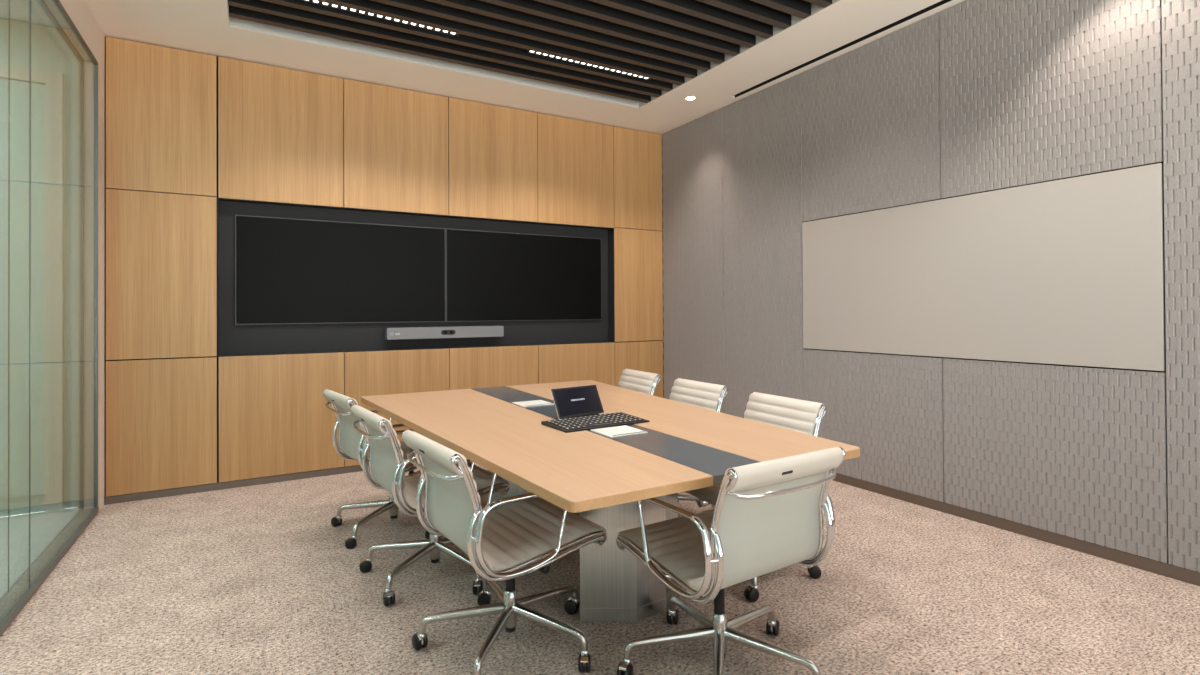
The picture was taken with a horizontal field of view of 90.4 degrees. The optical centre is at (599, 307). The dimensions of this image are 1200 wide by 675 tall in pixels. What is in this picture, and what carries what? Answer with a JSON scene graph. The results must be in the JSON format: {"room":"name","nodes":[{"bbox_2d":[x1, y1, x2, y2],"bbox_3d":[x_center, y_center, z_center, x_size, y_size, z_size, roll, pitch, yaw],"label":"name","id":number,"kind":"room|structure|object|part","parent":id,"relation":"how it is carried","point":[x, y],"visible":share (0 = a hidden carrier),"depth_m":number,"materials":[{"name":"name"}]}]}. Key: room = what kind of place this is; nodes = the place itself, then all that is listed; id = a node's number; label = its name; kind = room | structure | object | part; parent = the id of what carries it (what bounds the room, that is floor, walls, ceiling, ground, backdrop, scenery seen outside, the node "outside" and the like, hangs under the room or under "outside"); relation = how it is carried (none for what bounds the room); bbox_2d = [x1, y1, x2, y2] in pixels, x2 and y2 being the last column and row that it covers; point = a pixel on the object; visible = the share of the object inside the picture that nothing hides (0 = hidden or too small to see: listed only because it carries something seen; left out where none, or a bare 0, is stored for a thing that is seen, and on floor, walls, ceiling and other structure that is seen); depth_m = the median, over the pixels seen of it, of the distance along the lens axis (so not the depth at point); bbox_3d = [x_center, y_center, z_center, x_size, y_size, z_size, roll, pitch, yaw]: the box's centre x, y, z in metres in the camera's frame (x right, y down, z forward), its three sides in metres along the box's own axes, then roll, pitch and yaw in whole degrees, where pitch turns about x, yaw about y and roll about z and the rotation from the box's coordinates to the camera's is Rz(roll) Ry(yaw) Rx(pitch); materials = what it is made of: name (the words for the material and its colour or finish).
{"room":"conference room","nodes":[
{"label":"conference room","id":0,"kind":"room"},
{"bbox_2d":[38,0,104,511],"bbox_3d":[-1.705,-0.285,1.100,0.104,3.145,7.207,0,0,-30],"label":"wall","id":1,"kind":"structure","parent":0,"point":[81,15],"depth_m":3.82,"materials":[{"name":"beige paint"}]},
{"bbox_2d":[8,0,9,591],"bbox_3d":[-1.631,-0.168,0.916,0.007,2.837,6.614,0,0,-30],"label":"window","id":2,"kind":"structure","parent":1,"relation":"in","point":[9,0],"depth_m":2.67,"materials":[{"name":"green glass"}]},
{"bbox_2d":[29,0,30,587],"bbox_3d":[-1.570,-0.168,0.951,0.007,2.837,6.614,0,0,-30],"label":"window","id":3,"kind":"structure","parent":1,"relation":"in","point":[30,0],"depth_m":2.70,"materials":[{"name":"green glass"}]},
{"bbox_2d":[0,0,98,636],"bbox_3d":[-1.605,-0.161,0.944,0.092,2.894,6.640,0,0,-30],"label":"trim","id":4,"kind":"structure","parent":1,"relation":"attached to","point":[12,602],"depth_m":3.76,"materials":[{"name":"grey metal"}]},
{"bbox_2d":[0,18,662,516],"bbox_3d":[-2.580,-0.255,4.584,7.333,3.145,0.300,0,0,-30],"label":"wall","id":5,"kind":"structure","parent":0,"point":[195,142],"depth_m":4.53,"materials":[{"name":"brown wood"}]},
{"bbox_2d":[0,64,63,512],"bbox_3d":[-4.051,-0.101,3.539,1.300,2.840,0.092,0,0,-30],"label":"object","id":6,"kind":"structure","parent":5,"relation":"in","point":[47,87],"depth_m":3.81,"materials":[{"name":"green glass"}]},
{"bbox_3d":[-3.050,-1.310,4.162,0.624,1.018,0.022,0,0,-30],"label":"wood panel","id":7,"kind":"part","parent":5,"relation":"part of","materials":[{"name":"brown wood"}]},
{"bbox_3d":[-3.044,-0.221,4.154,0.624,1.149,0.022,0,0,-30],"label":"wood panel","id":8,"kind":"part","parent":5,"relation":"part of","materials":[{"name":"brown wood"}]},
{"bbox_3d":[-3.038,0.814,4.146,0.624,0.904,0.022,0,0,-30],"label":"wood panel","id":9,"kind":"part","parent":5,"relation":"part of","materials":[{"name":"brown wood"}]},
{"bbox_2d":[104,465,362,504],"bbox_3d":[-1.321,1.290,5.136,4.604,0.049,0.024,0,0,-30],"label":"baseboard","id":10,"kind":"structure","parent":5,"relation":"attached to","point":[349,469],"depth_m":4.32,"materials":[{"name":"brown wood"}]},
{"bbox_3d":[-2.407,-1.307,4.534,0.838,1.027,0.022,0,0,-30],"label":"wood panel","id":11,"kind":"part","parent":5,"relation":"part of","materials":[{"name":"brown wood"}]},
{"bbox_3d":[-2.395,0.811,4.519,0.838,0.906,0.022,0,0,-30],"label":"wood panel","id":12,"kind":"part","parent":5,"relation":"part of","materials":[{"name":"brown wood"}]},
{"bbox_2d":[235,215,445,324],"bbox_3d":[-2.042,-0.280,4.841,1.576,0.822,0.028,0,0,-30],"label":"display screen","id":13,"kind":"object","parent":5,"relation":"attached to","point":[288,270],"visible":1,"depth_m":4.78,"materials":[{"name":"black"}]},
{"bbox_3d":[-1.679,-1.308,4.956,0.836,1.027,0.022,0,0,-30],"label":"wood panel","id":14,"kind":"part","parent":5,"relation":"part of","materials":[{"name":"brown wood"}]},
{"bbox_3d":[-1.667,0.810,4.941,0.836,0.906,0.022,0,0,-30],"label":"wood panel","id":15,"kind":"part","parent":5,"relation":"part of","materials":[{"name":"brown wood"}]},
{"bbox_2d":[385,326,503,339],"bbox_3d":[-1.337,0.219,5.193,1.016,0.100,0.116,0,0,-30],"label":"bar","id":16,"kind":"object","parent":5,"relation":"attached to","point":[396,333],"visible":1,"depth_m":5.12,"materials":[{"name":"silver metal"}]},
{"bbox_3d":[-0.952,-1.309,5.378,0.835,1.027,0.022,0,0,-30],"label":"wood panel","id":17,"kind":"part","parent":5,"relation":"part of","materials":[{"name":"brown wood"}]},
{"bbox_3d":[-0.940,0.809,5.363,0.835,0.906,0.022,0,0,-30],"label":"wood panel","id":18,"kind":"part","parent":5,"relation":"part of","materials":[{"name":"brown wood"}]},
{"bbox_2d":[445,228,601,321],"bbox_3d":[-0.673,-0.282,5.635,1.581,0.822,0.028,0,0,-30],"label":"display screen","id":19,"kind":"object","parent":5,"relation":"attached to","point":[490,275],"visible":1,"depth_m":5.58,"materials":[{"name":"black"}]},
{"bbox_3d":[-0.227,-1.310,5.798,0.830,1.027,0.022,0,0,-30],"label":"wood panel","id":20,"kind":"part","parent":5,"relation":"part of","materials":[{"name":"brown wood"}]},
{"bbox_3d":[-0.215,0.808,5.782,0.830,0.906,0.022,0,0,-30],"label":"wood panel","id":21,"kind":"part","parent":5,"relation":"part of","materials":[{"name":"brown wood"}]},
{"bbox_3d":[0.393,-1.316,6.157,0.594,1.018,0.022,0,0,-30],"label":"wood panel","id":22,"kind":"part","parent":5,"relation":"part of","materials":[{"name":"brown wood"}]},
{"bbox_3d":[0.399,-0.227,6.149,0.594,1.149,0.022,0,0,-30],"label":"wood panel","id":23,"kind":"part","parent":5,"relation":"part of","materials":[{"name":"brown wood"}]},
{"bbox_3d":[0.405,0.808,6.142,0.594,0.904,0.022,0,0,-30],"label":"wood panel","id":24,"kind":"part","parent":5,"relation":"part of","materials":[{"name":"brown wood"}]},
{"bbox_2d":[0,0,964,133],"bbox_3d":[-0.815,-2.039,1.633,7.433,0.360,7.207,0,0,-30],"label":"ceiling","id":25,"kind":"structure","parent":0,"point":[199,26],"depth_m":4.36,"materials":[{"name":"white paint"}]},
{"bbox_2d":[301,0,459,35],"bbox_3d":[-1.432,-1.904,3.802,1.084,0.090,0.048,0,0,-30],"label":"linear light","id":26,"kind":"object","parent":25,"relation":"attached to","point":[310,1],"visible":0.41,"depth_m":3.83,"materials":[{"name":"white plastic"}]},
{"bbox_2d":[229,6,650,102],"bbox_3d":[-0.945,-1.906,4.545,3.204,0.132,0.058,0,0,-30],"label":"ceiling slat","id":27,"kind":"structure","parent":25,"relation":"attached to","point":[235,12],"depth_m":4.32,"materials":[{"name":"black wood"}]},
{"bbox_2d":[228,0,661,96],"bbox_3d":[-0.865,-1.907,4.406,3.204,0.132,0.058,0,0,-30],"label":"ceiling slat","id":28,"kind":"structure","parent":25,"relation":"attached to","point":[255,5],"depth_m":4.19,"materials":[{"name":"black wood"}]},
{"bbox_2d":[261,0,672,90],"bbox_3d":[-0.784,-1.909,4.267,3.204,0.132,0.058,0,0,-30],"label":"ceiling beam","id":29,"kind":"structure","parent":25,"relation":"attached to","point":[464,40],"depth_m":4.17,"materials":[{"name":"black wood"}]},
{"bbox_2d":[316,0,684,84],"bbox_3d":[-0.703,-1.910,4.127,3.204,0.132,0.058,0,0,-30],"label":"ceiling beam","id":30,"kind":"structure","parent":25,"relation":"attached to","point":[368,6],"depth_m":4.11,"materials":[{"name":"black wood"}]},
{"bbox_2d":[370,0,696,78],"bbox_3d":[-0.623,-1.912,3.988,3.204,0.132,0.058,0,0,-30],"label":"ceiling beam","id":31,"kind":"structure","parent":25,"relation":"attached to","point":[422,6],"depth_m":4.07,"materials":[{"name":"black wood"}]},
{"bbox_2d":[425,0,710,71],"bbox_3d":[-0.542,-1.913,3.849,3.204,0.132,0.058,0,0,-30],"label":"ceiling beam","id":32,"kind":"structure","parent":25,"relation":"attached to","point":[474,6],"depth_m":4.03,"materials":[{"name":"black wood"}]},
{"bbox_2d":[526,49,650,79],"bbox_3d":[-0.057,-1.907,4.599,1.084,0.090,0.048,0,0,-30],"label":"linear light","id":33,"kind":"object","parent":25,"relation":"attached to","point":[527,51],"visible":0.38,"depth_m":4.58,"materials":[{"name":"white plastic"}]},
{"bbox_2d":[480,0,724,63],"bbox_3d":[-0.461,-1.915,3.709,3.204,0.132,0.058,0,0,-30],"label":"ceiling beam","id":34,"kind":"structure","parent":25,"relation":"attached to","point":[532,7],"depth_m":3.99,"materials":[{"name":"black wood"}]},
{"bbox_2d":[534,0,739,55],"bbox_3d":[-0.380,-1.916,3.570,3.204,0.132,0.058,0,0,-30],"label":"ceiling beam","id":35,"kind":"structure","parent":25,"relation":"attached to","point":[585,7],"depth_m":3.94,"materials":[{"name":"black wood"}]},
{"bbox_2d":[588,0,755,47],"bbox_3d":[-0.300,-1.918,3.431,3.204,0.132,0.058,0,0,-30],"label":"ceiling beam","id":36,"kind":"structure","parent":25,"relation":"attached to","point":[638,7],"depth_m":3.89,"materials":[{"name":"black wood"}]},
{"bbox_2d":[685,96,695,99],"bbox_3d":[0.797,-1.838,5.245,0.100,0.006,0.100,0,0,-30],"label":"recessed light","id":37,"kind":"object","parent":25,"relation":"in","point":[688,97],"visible":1,"depth_m":5.24,"materials":[{"name":"white paint"}]},
{"bbox_2d":[642,0,772,38],"bbox_3d":[-0.219,-1.919,3.292,3.204,0.132,0.058,0,0,-30],"label":"ceiling beam","id":38,"kind":"structure","parent":25,"relation":"attached to","point":[695,8],"depth_m":3.84,"materials":[{"name":"black wood"}]},
{"bbox_2d":[697,0,790,28],"bbox_3d":[-0.138,-1.921,3.152,3.204,0.132,0.058,0,0,-30],"label":"ceiling beam","id":39,"kind":"structure","parent":25,"relation":"attached to","point":[747,8],"depth_m":3.78,"materials":[{"name":"black wood"}]},
{"bbox_2d":[750,0,810,18],"bbox_3d":[-0.057,-1.922,3.013,3.204,0.132,0.058,0,0,-30],"label":"ceiling beam","id":40,"kind":"structure","parent":25,"relation":"attached to","point":[798,8],"depth_m":3.72,"materials":[{"name":"black wood"}]},
{"bbox_2d":[804,0,831,7],"bbox_3d":[0.023,-1.923,2.874,3.204,0.132,0.058,0,0,-30],"label":"ceiling beam","id":41,"kind":"structure","parent":25,"relation":"attached to","point":[823,3],"depth_m":3.64,"materials":[{"name":"black wood"}]},
{"bbox_2d":[731,0,951,97],"bbox_3d":[2.075,-1.891,3.668,0.051,0.060,3.627,0,0,-30],"label":"ceiling vent","id":42,"kind":"object","parent":25,"relation":"in","point":[942,2],"visible":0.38,"depth_m":4.22,"materials":[{"name":"black metal"}]},
{"bbox_2d":[0,458,1199,674],"bbox_3d":[-0.796,1.316,1.609,7.433,0.060,7.207,0,0,-30],"label":"floor","id":43,"kind":"structure","parent":0,"point":[260,579],"depth_m":2.58,"materials":[{"name":"carpet"}]},
{"bbox_2d":[322,389,429,548],"bbox_3d":[-1.211,0.893,3.536,0.721,0.818,0.718,0,-1,-43],"label":"office chair","id":44,"kind":"object","parent":43,"relation":"on","point":[350,445],"visible":0.52,"depth_m":3.43,"materials":[{"name":"white leather"}]},
{"bbox_3d":[-1.404,0.711,3.720,0.613,0.447,0.023,0,-1,-38],"label":"rail","id":45,"kind":"part","parent":44,"relation":"part of","materials":[{"name":"silver metal"}]},
{"bbox_3d":[-1.434,0.689,3.379,0.143,0.409,0.484,0,-1,-38],"label":"backrest","id":46,"kind":"part","parent":44,"relation":"part of","materials":[{"name":"beige leather"}]},
{"bbox_3d":[-1.404,1.192,3.542,0.326,0.097,0.040,0,0,1],"label":"leg","id":47,"kind":"part","parent":44,"relation":"part of","materials":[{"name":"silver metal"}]},
{"bbox_3d":[-1.467,0.786,3.696,0.367,0.276,0.053,0,-1,-38],"label":"armrest","id":48,"kind":"part","parent":44,"relation":"part of","materials":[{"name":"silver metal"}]},
{"bbox_3d":[-1.282,1.190,3.370,0.040,0.097,0.326,0,0,19],"label":"leg","id":49,"kind":"part","parent":44,"relation":"part of","materials":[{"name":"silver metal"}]},
{"bbox_3d":[-1.094,0.707,3.330,0.613,0.447,0.023,0,-1,-38],"label":"rail","id":50,"kind":"part","parent":44,"relation":"part of","materials":[{"name":"silver metal"}]},
{"bbox_3d":[-1.192,0.879,3.569,0.483,0.077,0.484,0,-1,-38],"label":"seat","id":51,"kind":"part","parent":44,"relation":"part of","materials":[{"name":"beige leather"}]},
{"bbox_3d":[-1.131,0.781,3.274,0.367,0.276,0.053,0,-1,-38],"label":"armrest","id":52,"kind":"part","parent":44,"relation":"part of","materials":[{"name":"silver metal"}]},
{"bbox_2d":[350,405,509,605],"bbox_3d":[-0.794,0.886,2.899,0.736,0.818,0.707,0,-1,-45],"label":"office chair","id":53,"kind":"object","parent":43,"relation":"on","point":[387,465],"visible":0.73,"depth_m":2.80,"materials":[{"name":"white leather"}]},
{"bbox_3d":[-0.977,0.704,3.102,0.613,0.447,0.023,0,-1,-36],"label":"rail","id":54,"kind":"part","parent":53,"relation":"part of","materials":[{"name":"silver metal"}]},
{"bbox_3d":[-1.023,0.682,2.762,0.143,0.409,0.484,0,-1,-36],"label":"backrest","id":55,"kind":"part","parent":53,"relation":"part of","materials":[{"name":"beige leather"}]},
{"bbox_3d":[-1.040,0.779,3.082,0.367,0.276,0.053,0,-1,-36],"label":"armrest","id":56,"kind":"part","parent":53,"relation":"part of","materials":[{"name":"silver metal"}]},
{"bbox_3d":[-0.985,1.185,2.924,0.326,0.097,0.040,0,0,3],"label":"leg","id":57,"kind":"part","parent":53,"relation":"part of","materials":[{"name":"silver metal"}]},
{"bbox_3d":[-0.872,1.183,2.746,0.040,0.097,0.326,0,0,21],"label":"leg","id":58,"kind":"part","parent":53,"relation":"part of","materials":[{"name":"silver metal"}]},
{"bbox_3d":[-0.725,0.774,2.643,0.367,0.276,0.053,0,-1,-36],"label":"armrest","id":59,"kind":"part","parent":53,"relation":"part of","materials":[{"name":"silver metal"}]},
{"bbox_3d":[-0.686,0.700,2.698,0.613,0.447,0.023,0,-1,-36],"label":"rail","id":60,"kind":"part","parent":53,"relation":"part of","materials":[{"name":"silver metal"}]},
{"bbox_3d":[-0.772,0.873,2.941,0.483,0.077,0.484,0,-1,-36],"label":"seat","id":61,"kind":"part","parent":53,"relation":"part of","materials":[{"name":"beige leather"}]},
{"bbox_2d":[402,430,606,674],"bbox_3d":[-0.351,0.879,2.292,0.694,0.817,0.707,0,-1,-36],"label":"office chair","id":62,"kind":"object","parent":43,"relation":"on","point":[505,540],"visible":0.98,"depth_m":2.19,"materials":[{"name":"white leather"}]},
{"bbox_3d":[-0.561,0.675,2.132,0.143,0.409,0.484,0,-1,-36],"label":"backrest","id":63,"kind":"part","parent":62,"relation":"part of","materials":[{"name":"beige leather"}]},
{"bbox_3d":[-0.514,0.697,2.472,0.613,0.447,0.023,0,-1,-36],"label":"rail","id":64,"kind":"part","parent":62,"relation":"part of","materials":[{"name":"silver metal"}]},
{"bbox_3d":[-0.578,0.772,2.451,0.367,0.276,0.053,0,-1,-36],"label":"armrest","id":65,"kind":"part","parent":62,"relation":"part of","materials":[{"name":"silver metal"}]},
{"bbox_3d":[-0.377,1.175,2.107,0.040,0.097,0.326,0,0,11],"label":"leg","id":66,"kind":"part","parent":62,"relation":"part of","materials":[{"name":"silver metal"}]},
{"bbox_3d":[-0.263,0.767,2.013,0.367,0.276,0.053,0,-1,-36],"label":"armrest","id":67,"kind":"part","parent":62,"relation":"part of","materials":[{"name":"silver metal"}]},
{"bbox_3d":[-0.224,0.693,2.068,0.613,0.447,0.023,0,-1,-36],"label":"rail","id":68,"kind":"part","parent":62,"relation":"part of","materials":[{"name":"silver metal"}]},
{"bbox_3d":[-0.309,0.865,2.311,0.483,0.077,0.484,0,-1,-36],"label":"seat","id":69,"kind":"part","parent":62,"relation":"part of","materials":[{"name":"beige leather"}]},
{"bbox_3d":[-0.243,0.935,2.195,0.033,0.034,0.185,0,-1,-36],"label":"tilt lever","id":70,"kind":"part","parent":62,"relation":"part of","materials":[{"name":"black plastic"}]},
{"bbox_3d":[-0.186,1.175,2.196,0.326,0.097,0.040,-1,0,29],"label":"leg","id":71,"kind":"part","parent":62,"relation":"part of","materials":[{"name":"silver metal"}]},
{"bbox_2d":[361,380,859,620],"bbox_3d":[-0.151,0.915,3.032,1.641,0.754,2.510,0,0,-30],"label":"conference table","id":72,"kind":"object","parent":43,"relation":"on","point":[601,474],"visible":0.81,"depth_m":2.44,"materials":[{"name":"brown wood"}]},
{"bbox_3d":[-0.381,0.545,3.374,0.184,0.005,0.176,0,0,-30],"label":"cable lid","id":73,"kind":"part","parent":72,"relation":"part of","materials":[{"name":"white"}]},
{"bbox_2d":[551,385,603,418],"bbox_3d":[-0.117,0.469,2.949,0.272,0.145,0.101,0,-1,-38],"label":"tablet","id":74,"kind":"object","parent":72,"relation":"on","point":[570,402],"visible":0.98,"depth_m":2.93,"materials":[{"name":"black plastic"}]},
{"bbox_2d":[541,412,649,432],"bbox_3d":[-0.019,0.530,2.771,0.450,0.018,0.234,0,0,-33],"label":"keyboard","id":75,"kind":"object","parent":72,"relation":"on","point":[575,424],"visible":1,"depth_m":2.73,"materials":[{"name":"black plastic"}]},
{"bbox_3d":[0.081,0.537,2.577,0.184,0.005,0.176,0,0,-30],"label":"cable lid","id":76,"kind":"part","parent":72,"relation":"part of","materials":[{"name":"white"}]},
{"bbox_2d":[618,369,660,394],"bbox_3d":[0.019,0.892,4.379,0.723,0.817,0.690,0,0,-26],"label":"office chair","id":77,"kind":"object","parent":43,"relation":"on","point":[635,380],"visible":0.15,"depth_m":4.41,"materials":[{"name":"white leather"}]},
{"bbox_3d":[0.164,0.705,4.138,0.613,0.447,0.023,0,0,-26],"label":"rail","id":78,"kind":"part","parent":77,"relation":"part of","materials":[{"name":"silver metal"}]},
{"bbox_2d":[669,378,727,516],"bbox_3d":[0.360,0.885,3.635,0.727,0.818,0.708,0,0,-24],"label":"office chair","id":79,"kind":"object","parent":43,"relation":"on","point":[710,396],"visible":0.25,"depth_m":3.71,"materials":[{"name":"white leather"}]},
{"bbox_3d":[0.545,1.181,3.644,0.326,0.097,0.040,0,0,2],"label":"leg","id":80,"kind":"part","parent":79,"relation":"part of","materials":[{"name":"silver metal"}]},
{"bbox_3d":[0.596,0.680,3.778,0.143,0.409,0.484,0,0,-28],"label":"backrest","id":81,"kind":"part","parent":79,"relation":"part of","materials":[{"name":"beige leather"}]},
{"bbox_3d":[0.505,0.698,3.447,0.613,0.447,0.023,0,0,-28],"label":"rail","id":82,"kind":"part","parent":79,"relation":"part of","materials":[{"name":"silver metal"}]},
{"bbox_2d":[616,447,845,674],"bbox_3d":[0.428,0.873,2.122,0.715,0.817,0.716,0,0,-32],"label":"office chair","id":83,"kind":"object","parent":43,"relation":"on","point":[766,517],"visible":0.99,"depth_m":1.94,"materials":[{"name":"beige leather"}]},
{"bbox_3d":[0.397,0.860,2.142,0.484,0.077,0.483,0,0,-32],"label":"seat","id":84,"kind":"part","parent":83,"relation":"part of","materials":[{"name":"beige leather"}]},
{"bbox_3d":[0.224,0.689,1.949,0.023,0.447,0.613,0,0,-32],"label":"rail","id":85,"kind":"part","parent":83,"relation":"part of","materials":[{"name":"silver metal"}]},
{"bbox_3d":[0.241,0.763,1.883,0.053,0.276,0.367,0,0,-32],"label":"armrest","id":86,"kind":"part","parent":83,"relation":"part of","materials":[{"name":"silver metal"}]},
{"bbox_3d":[0.383,1.170,1.927,0.040,0.097,0.326,0,0,13],"label":"leg","id":87,"kind":"part","parent":83,"relation":"part of","materials":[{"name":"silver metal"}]},
{"bbox_3d":[0.577,1.169,2.011,0.326,0.097,0.040,-1,0,31],"label":"leg","id":88,"kind":"part","parent":83,"relation":"part of","materials":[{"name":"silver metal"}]},
{"bbox_3d":[0.561,0.666,1.883,0.484,0.409,0.143,0,0,-32],"label":"backrest","id":89,"kind":"part","parent":83,"relation":"part of","materials":[{"name":"beige leather"}]},
{"bbox_3d":[0.645,0.689,2.215,0.023,0.447,0.613,0,0,-32],"label":"rail","id":90,"kind":"part","parent":83,"relation":"part of","materials":[{"name":"silver metal"}]},
{"bbox_3d":[0.697,0.762,2.172,0.053,0.276,0.367,0,0,-32],"label":"armrest","id":91,"kind":"part","parent":83,"relation":"part of","materials":[{"name":"silver metal"}]},
{"bbox_2d":[684,392,826,601],"bbox_3d":[0.668,0.878,2.972,0.736,0.818,0.687,0,0,-28],"label":"office chair","id":92,"kind":"object","parent":43,"relation":"on","point":[803,416],"visible":0.3,"depth_m":2.95,"materials":[{"name":"white leather"}]},
{"bbox_3d":[0.650,0.864,2.930,0.483,0.077,0.484,0,0,-28],"label":"seat","id":93,"kind":"part","parent":92,"relation":"part of","materials":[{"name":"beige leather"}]},
{"bbox_3d":[0.492,0.928,2.847,0.050,0.051,0.052,0,0,-28],"label":"tension knob","id":94,"kind":"part","parent":92,"relation":"part of","materials":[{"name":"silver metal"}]},
{"bbox_3d":[0.685,1.174,2.769,0.040,0.097,0.326,0,0,2],"label":"leg","id":95,"kind":"part","parent":92,"relation":"part of","materials":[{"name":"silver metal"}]},
{"bbox_3d":[0.923,0.673,3.075,0.143,0.409,0.484,0,0,-28],"label":"backrest","id":96,"kind":"part","parent":92,"relation":"part of","materials":[{"name":"beige leather"}]},
{"bbox_3d":[0.829,0.691,2.744,0.613,0.447,0.023,0,0,-28],"label":"rail","id":97,"kind":"part","parent":92,"relation":"part of","materials":[{"name":"silver metal"}]},
{"bbox_2d":[661,0,1199,571],"bbox_3d":[2.373,-0.291,3.463,0.127,3.145,7.207,0,0,-30],"label":"wall","id":98,"kind":"structure","parent":0,"point":[968,97],"depth_m":3.59,"materials":[{"name":"grey"}]},
{"bbox_3d":[0.902,-0.295,5.884,0.011,3.077,0.932,0,0,-30],"label":"textured panel","id":99,"kind":"part","parent":98,"relation":"part of","materials":[{"name":"grey fabric"}]},
{"bbox_3d":[1.367,-0.304,5.082,0.011,3.077,0.911,0,0,-30],"label":"textured panel","id":100,"kind":"part","parent":98,"relation":"part of","materials":[{"name":"grey fabric"}]},
{"bbox_3d":[1.866,-1.265,4.219,0.011,1.173,1.088,0,0,-30],"label":"textured panel","id":101,"kind":"part","parent":98,"relation":"part of","materials":[{"name":"grey fabric"}]},
{"bbox_3d":[1.877,0.775,4.204,0.011,0.900,1.088,0,0,-30],"label":"textured panel","id":102,"kind":"part","parent":98,"relation":"part of","materials":[{"name":"grey fabric"}]},
{"bbox_2d":[802,163,1164,370],"bbox_3d":[2.134,-0.181,3.753,0.015,0.988,2.142,0,0,-30],"label":"whiteboard","id":103,"kind":"object","parent":98,"relation":"attached to","point":[1069,271],"visible":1,"depth_m":3.41,"materials":[{"name":"white glass"}]},
{"bbox_2d":[833,473,1199,585],"bbox_3d":[2.383,1.250,3.337,0.008,0.061,6.807,0,0,-30],"label":"baseboard","id":104,"kind":"structure","parent":98,"relation":"attached to","point":[1157,567],"depth_m":3.27,"materials":[{"name":"brown metal"}]},
{"bbox_3d":[2.405,-1.275,3.289,0.011,1.173,1.050,0,0,-30],"label":"textured panel","id":105,"kind":"part","parent":98,"relation":"part of","materials":[{"name":"grey fabric"}]},
{"bbox_3d":[2.417,0.766,3.274,0.011,0.900,1.050,0,0,-30],"label":"textured panel","id":106,"kind":"part","parent":98,"relation":"part of","materials":[{"name":"grey fabric"}]},
{"bbox_3d":[2.956,-0.333,2.341,0.011,3.077,1.114,0,0,-30],"label":"textured panel","id":107,"kind":"part","parent":98,"relation":"part of","materials":[{"name":"grey fabric"}]}
]}

